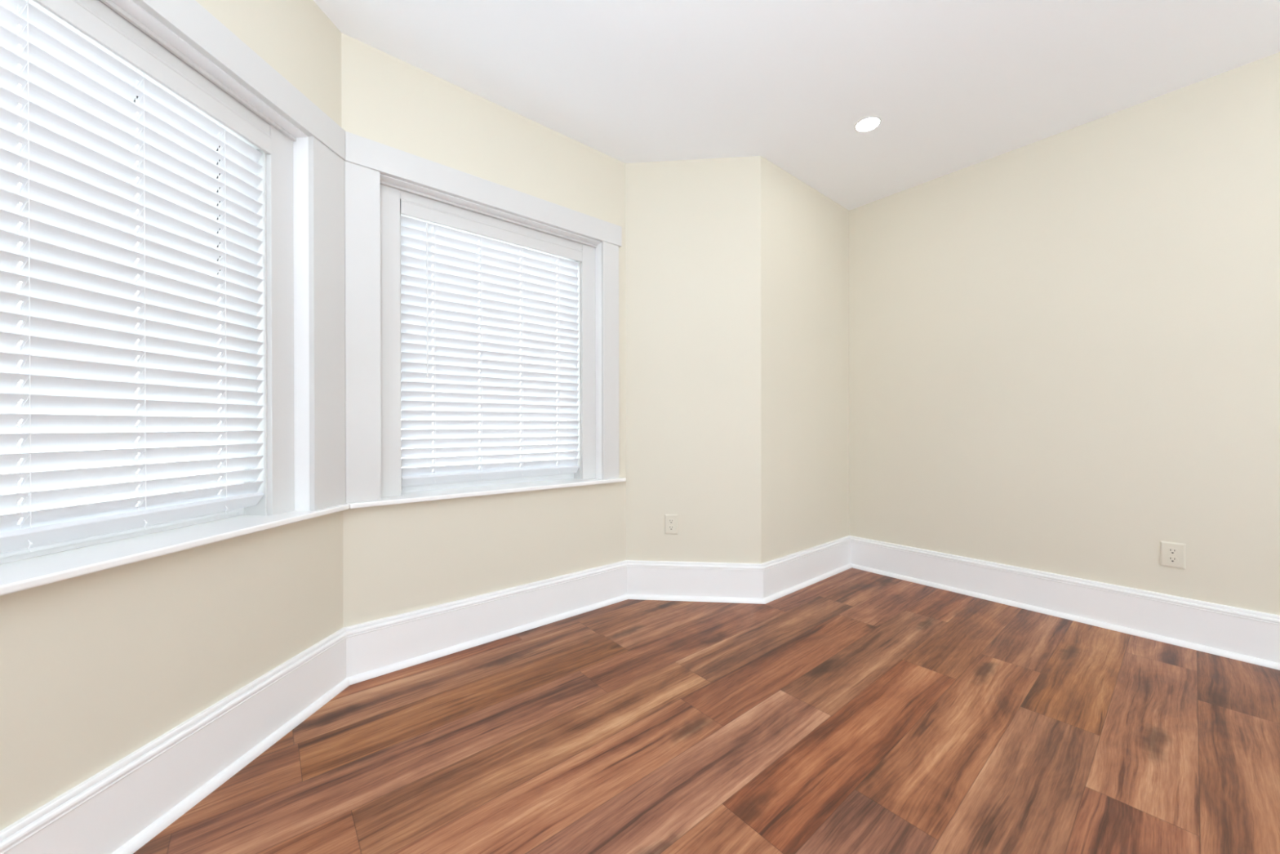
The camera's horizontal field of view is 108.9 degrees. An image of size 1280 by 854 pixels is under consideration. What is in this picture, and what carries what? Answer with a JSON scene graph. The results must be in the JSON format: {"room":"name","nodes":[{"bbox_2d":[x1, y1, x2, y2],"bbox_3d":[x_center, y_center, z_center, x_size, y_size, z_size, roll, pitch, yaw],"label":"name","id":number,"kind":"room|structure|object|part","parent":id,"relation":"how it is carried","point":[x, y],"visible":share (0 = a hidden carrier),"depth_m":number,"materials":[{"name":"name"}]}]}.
{"room":"empty room","nodes":[
{"label":"empty room","id":0,"kind":"room"},
{"bbox_2d":[0,0,342,831],"bbox_3d":[-1.363,-0.273,0.926,0.170,2.600,1.970,0,0,5],"label":"wall","id":1,"kind":"structure","parent":0,"point":[97,667],"depth_m":1.21,"materials":[{"name":"beige paint"}]},
{"bbox_2d":[0,0,349,595],"bbox_3d":[-1.342,-0.423,1.122,0.255,1.500,1.430,0,0,5],"label":"window","id":2,"kind":"structure","parent":1,"relation":"in","point":[302,248],"depth_m":1.59,"materials":[{"name":"white paint"}]},
{"bbox_3d":[-1.442,-0.349,1.123,0.046,1.312,0.943,0,0,5],"label":"sash","id":3,"kind":"part","parent":2,"relation":"part of","materials":[{"name":"white plastic"}]},
{"bbox_2d":[0,0,271,552],"bbox_3d":[-1.349,-0.364,1.115,0.070,1.280,0.938,0,0,5],"label":"window blind","id":4,"kind":"object","parent":2,"relation":"attached to","point":[77,73],"visible":1,"depth_m":1.17,"materials":[{"name":"white plastic"}]},
{"bbox_3d":[-1.367,-0.351,1.012,0.034,1.212,0.001,0,0,5],"label":"ladder cord","id":5,"kind":"part","parent":4,"relation":"part of","materials":[{"name":"white fabric"}]},
{"bbox_3d":[-1.356,-0.341,1.008,0.024,1.234,0.007,0,0,3],"label":"lift cord","id":6,"kind":"part","parent":4,"relation":"part of","materials":[{"name":"white fabric"}]},
{"bbox_3d":[-1.359,0.248,1.117,0.016,0.051,0.926,40,4,4],"label":"rail","id":7,"kind":"part","parent":4,"relation":"part of","materials":[{"name":"white plastic"}]},
{"bbox_3d":[-1.346,-0.352,1.229,0.034,1.212,0.001,0,0,5],"label":"ladder cord","id":8,"kind":"part","parent":4,"relation":"part of","materials":[{"name":"white fabric"}]},
{"bbox_3d":[-1.336,-0.341,1.226,0.024,1.234,0.007,0,0,3],"label":"lift cord","id":9,"kind":"part","parent":4,"relation":"part of","materials":[{"name":"white fabric"}]},
{"bbox_3d":[-1.359,-0.980,1.113,0.052,0.044,0.931,0,0,5],"label":"head rail","id":10,"kind":"part","parent":4,"relation":"part of","materials":[{"name":"white plastic"}]},
{"bbox_3d":[-1.325,-0.353,1.446,0.034,1.212,0.001,0,0,5],"label":"ladder cord","id":11,"kind":"part","parent":4,"relation":"part of","materials":[{"name":"white fabric"}]},
{"bbox_3d":[-1.315,-0.342,1.443,0.024,1.234,0.007,0,0,3],"label":"lift cord","id":12,"kind":"part","parent":4,"relation":"part of","materials":[{"name":"white fabric"}]},
{"bbox_3d":[-1.447,-0.359,1.123,0.005,1.194,0.903,0,0,5],"label":"pane","id":13,"kind":"part","parent":2,"relation":"part of","materials":[{"name":"glass"}]},
{"bbox_3d":[-1.368,-0.373,1.116,0.124,1.360,1.126,0,0,5],"label":"frame","id":14,"kind":"part","parent":2,"relation":"part of","materials":[{"name":"white wood"}]},
{"bbox_3d":[-1.248,-1.115,1.115,0.025,0.116,1.407,0,0,5],"label":"head casing","id":15,"kind":"part","parent":2,"relation":"part of","materials":[{"name":"white wood"}]},
{"bbox_3d":[-1.190,-0.377,1.742,0.020,1.364,0.155,0,0,5],"label":"casing","id":16,"kind":"part","parent":2,"relation":"part of","materials":[{"name":"white wood"}]},
{"bbox_2d":[0,627,349,853],"bbox_3d":[-1.261,0.916,0.876,0.040,0.220,1.916,0,0,5],"label":"baseboard","id":17,"kind":"structure","parent":1,"relation":"attached to","point":[120,808],"depth_m":1.22,"materials":[{"name":"white paint"}]},
{"bbox_2d":[341,32,626,627],"bbox_3d":[-0.693,-0.278,2.352,1.576,2.600,0.170,0,0,-40],"label":"wall","id":18,"kind":"structure","parent":0,"point":[399,558],"depth_m":2.17,"materials":[{"name":"beige paint"}]},
{"bbox_2d":[344,131,626,508],"bbox_3d":[-0.698,-0.427,2.334,1.400,1.500,0.240,0,0,-40],"label":"window","id":19,"kind":"structure","parent":18,"relation":"in","point":[378,175],"depth_m":2.02,"materials":[{"name":"white paint"}]},
{"bbox_3d":[-1.131,-0.377,1.866,0.124,1.364,0.020,0,0,-40],"label":"casing","id":20,"kind":"part","parent":19,"relation":"part of","materials":[{"name":"white wood"}]},
{"bbox_3d":[-0.646,-1.119,2.263,1.378,0.116,0.025,0,0,-40],"label":"head casing","id":21,"kind":"part","parent":19,"relation":"part of","materials":[{"name":"white wood"}]},
{"bbox_3d":[-0.762,-0.354,2.400,0.943,1.312,0.046,0,0,-40],"label":"sash","id":22,"kind":"part","parent":19,"relation":"part of","materials":[{"name":"white plastic"}]},
{"bbox_3d":[-0.725,-0.378,2.355,1.126,1.360,0.124,0,0,-40],"label":"frame","id":23,"kind":"part","parent":19,"relation":"part of","materials":[{"name":"white wood"}]},
{"bbox_2d":[400,199,582,486],"bbox_3d":[-0.712,-0.368,2.341,0.938,1.280,0.070,0,0,-40],"label":"window blind","id":24,"kind":"object","parent":19,"relation":"attached to","point":[458,261],"visible":0.98,"depth_m":2.29,"materials":[{"name":"white plastic"}]},
{"bbox_3d":[-0.960,-0.344,2.132,0.008,1.234,0.024,0,0,-40],"label":"lift cord","id":25,"kind":"part","parent":24,"relation":"part of","materials":[{"name":"white fabric"}]},
{"bbox_3d":[-0.965,-0.355,2.142,0.001,1.212,0.034,0,0,-39],"label":"ladder cord","id":26,"kind":"part","parent":24,"relation":"part of","materials":[{"name":"white fabric"}]},
{"bbox_3d":[-0.792,-0.345,2.271,0.008,1.234,0.024,0,0,-40],"label":"lift cord","id":27,"kind":"part","parent":24,"relation":"part of","materials":[{"name":"white fabric"}]},
{"bbox_3d":[-0.797,-0.356,2.281,0.001,1.212,0.034,0,0,-39],"label":"ladder cord","id":28,"kind":"part","parent":24,"relation":"part of","materials":[{"name":"white fabric"}]},
{"bbox_3d":[-0.719,-0.984,2.345,0.931,0.044,0.052,0,0,-40],"label":"head rail","id":29,"kind":"part","parent":24,"relation":"part of","materials":[{"name":"white plastic"}]},
{"bbox_3d":[-0.719,0.243,2.350,0.926,0.051,0.016,0,40,-40],"label":"rail","id":30,"kind":"part","parent":24,"relation":"part of","materials":[{"name":"white plastic"}]},
{"bbox_3d":[-0.629,-0.356,2.420,0.001,1.212,0.034,0,0,-39],"label":"ladder cord","id":31,"kind":"part","parent":24,"relation":"part of","materials":[{"name":"white fabric"}]},
{"bbox_3d":[-0.624,-0.345,2.409,0.007,1.234,0.024,0,0,-42],"label":"lift cord","id":32,"kind":"part","parent":24,"relation":"part of","materials":[{"name":"white fabric"}]},
{"bbox_3d":[-0.461,-0.357,2.558,0.001,1.212,0.034,0,0,-39],"label":"ladder cord","id":33,"kind":"part","parent":24,"relation":"part of","materials":[{"name":"white fabric"}]},
{"bbox_3d":[-0.172,-0.381,2.658,0.112,1.364,0.020,0,0,-40],"label":"casing","id":34,"kind":"part","parent":19,"relation":"part of","materials":[{"name":"white wood"}]},
{"bbox_2d":[343,560,627,684],"bbox_3d":[-0.624,0.912,2.274,1.435,0.220,0.040,0,0,-40],"label":"baseboard","id":35,"kind":"structure","parent":18,"relation":"attached to","point":[375,648],"depth_m":2.14,"materials":[{"name":"white paint"}]},
{"bbox_2d":[625,155,760,563],"bbox_3d":[0.284,-0.281,2.793,0.866,2.600,0.170,0,0,5],"label":"wall","id":36,"kind":"structure","parent":0,"point":[693,227],"depth_m":2.70,"materials":[{"name":"beige paint"}]},
{"bbox_2d":[664,514,677,533],"bbox_3d":[0.186,0.578,2.716,0.079,0.118,0.008,0,0,6],"label":"wall outlet","id":37,"kind":"object","parent":36,"relation":"attached to","point":[670,520],"visible":1,"depth_m":2.71,"materials":[{"name":"beige plastic"}]},
{"bbox_2d":[668,524,674,529],"bbox_3d":[0.185,0.598,2.713,0.035,0.028,0.002,0,0,5],"label":"receptacle","id":38,"kind":"object","parent":37,"relation":"attached to","point":[670,526],"depth_m":2.71,"materials":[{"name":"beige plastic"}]},
{"bbox_2d":[668,518,674,523],"bbox_3d":[0.185,0.559,2.713,0.035,0.028,0.002,0,0,5],"label":"receptacle","id":39,"kind":"object","parent":37,"relation":"attached to","point":[670,520],"depth_m":2.71,"materials":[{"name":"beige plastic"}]},
{"bbox_2d":[626,560,764,604],"bbox_3d":[0.319,0.909,2.688,0.812,0.220,0.040,0,0,5],"label":"baseboard","id":40,"kind":"structure","parent":36,"relation":"attached to","point":[665,580],"depth_m":2.69,"materials":[{"name":"white paint"}]},
{"bbox_2d":[133,567,1279,853],"bbox_3d":[0.549,1.026,0.063,8.031,0.001,7.928,0,0,0],"label":"floor","id":41,"kind":"structure","parent":0,"point":[851,710],"depth_m":1.46,"materials":[{"name":"brown wood"}]},
{"bbox_2d":[313,0,1279,210],"bbox_3d":[0.544,-1.649,0.056,6.052,0.150,5.284,0,0,-40],"label":"ceiling","id":42,"kind":"structure","parent":0,"point":[953,86],"depth_m":1.99,"materials":[{"name":"white paint"}]},
{"bbox_2d":[854,115,880,132],"bbox_3d":[1.189,-1.579,2.387,0.125,0.004,0.125,0,0,0],"label":"recessed light","id":43,"kind":"object","parent":42,"relation":"in","point":[868,123],"visible":1,"depth_m":2.38,"materials":[{"name":"white plastic"}]},
{"bbox_2d":[760,155,848,563],"bbox_3d":[1.131,-0.283,3.129,1.242,2.600,0.170,0,0,-40],"label":"wall","id":44,"kind":"structure","parent":0,"point":[805,233],"depth_m":2.94,"materials":[{"name":"beige paint"}]},
{"bbox_2d":[761,535,852,604],"bbox_3d":[1.128,0.907,2.992,1.088,0.220,0.040,0,0,-40],"label":"baseboard","id":45,"kind":"structure","parent":44,"relation":"attached to","point":[786,575],"depth_m":2.93,"materials":[{"name":"white paint"}]},
{"bbox_2d":[848,52,1279,615],"bbox_3d":[2.993,-0.283,1.716,0.170,2.600,4.721,0,0,-40],"label":"wall","id":46,"kind":"structure","parent":0,"point":[1064,346],"depth_m":2.37,"materials":[{"name":"beige paint"}]},
{"bbox_2d":[849,535,1279,670],"bbox_3d":[2.915,0.907,1.652,0.040,0.220,4.381,0,0,-40],"label":"baseboard","id":47,"kind":"structure","parent":46,"relation":"attached to","point":[1246,635],"depth_m":2.35,"materials":[{"name":"white paint"}]},
{"bbox_2d":[1160,541,1185,568],"bbox_3d":[2.516,0.605,2.158,0.008,0.118,0.079,0,0,-39],"label":"wall outlet","id":48,"kind":"object","parent":46,"relation":"attached to","point":[1172,554],"visible":1,"depth_m":2.16,"materials":[{"name":"beige plastic"}]},
{"bbox_2d":[1167,555,1177,562],"bbox_3d":[2.514,0.624,2.156,0.002,0.028,0.035,0,0,-40],"label":"receptacle","id":49,"kind":"object","parent":48,"relation":"attached to","point":[1170,558],"depth_m":2.16,"materials":[{"name":"beige plastic"}]},
{"bbox_2d":[1167,547,1177,554],"bbox_3d":[2.513,0.585,2.156,0.002,0.028,0.035,0,0,-40],"label":"receptacle","id":50,"kind":"object","parent":48,"relation":"attached to","point":[1170,550],"depth_m":2.16,"materials":[{"name":"beige plastic"}]},
{"label":"outside","id":51,"kind":"structure","parent":0,"visible":0},
{"bbox_2d":[0,450,567,524],"bbox_3d":[0.003,1.702,0.004,60.000,0.150,60.000,0,0,0],"label":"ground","id":52,"kind":"structure","parent":51,"point":[82,503],"depth_m":13.04,"materials":[{"name":"white"}]}
]}

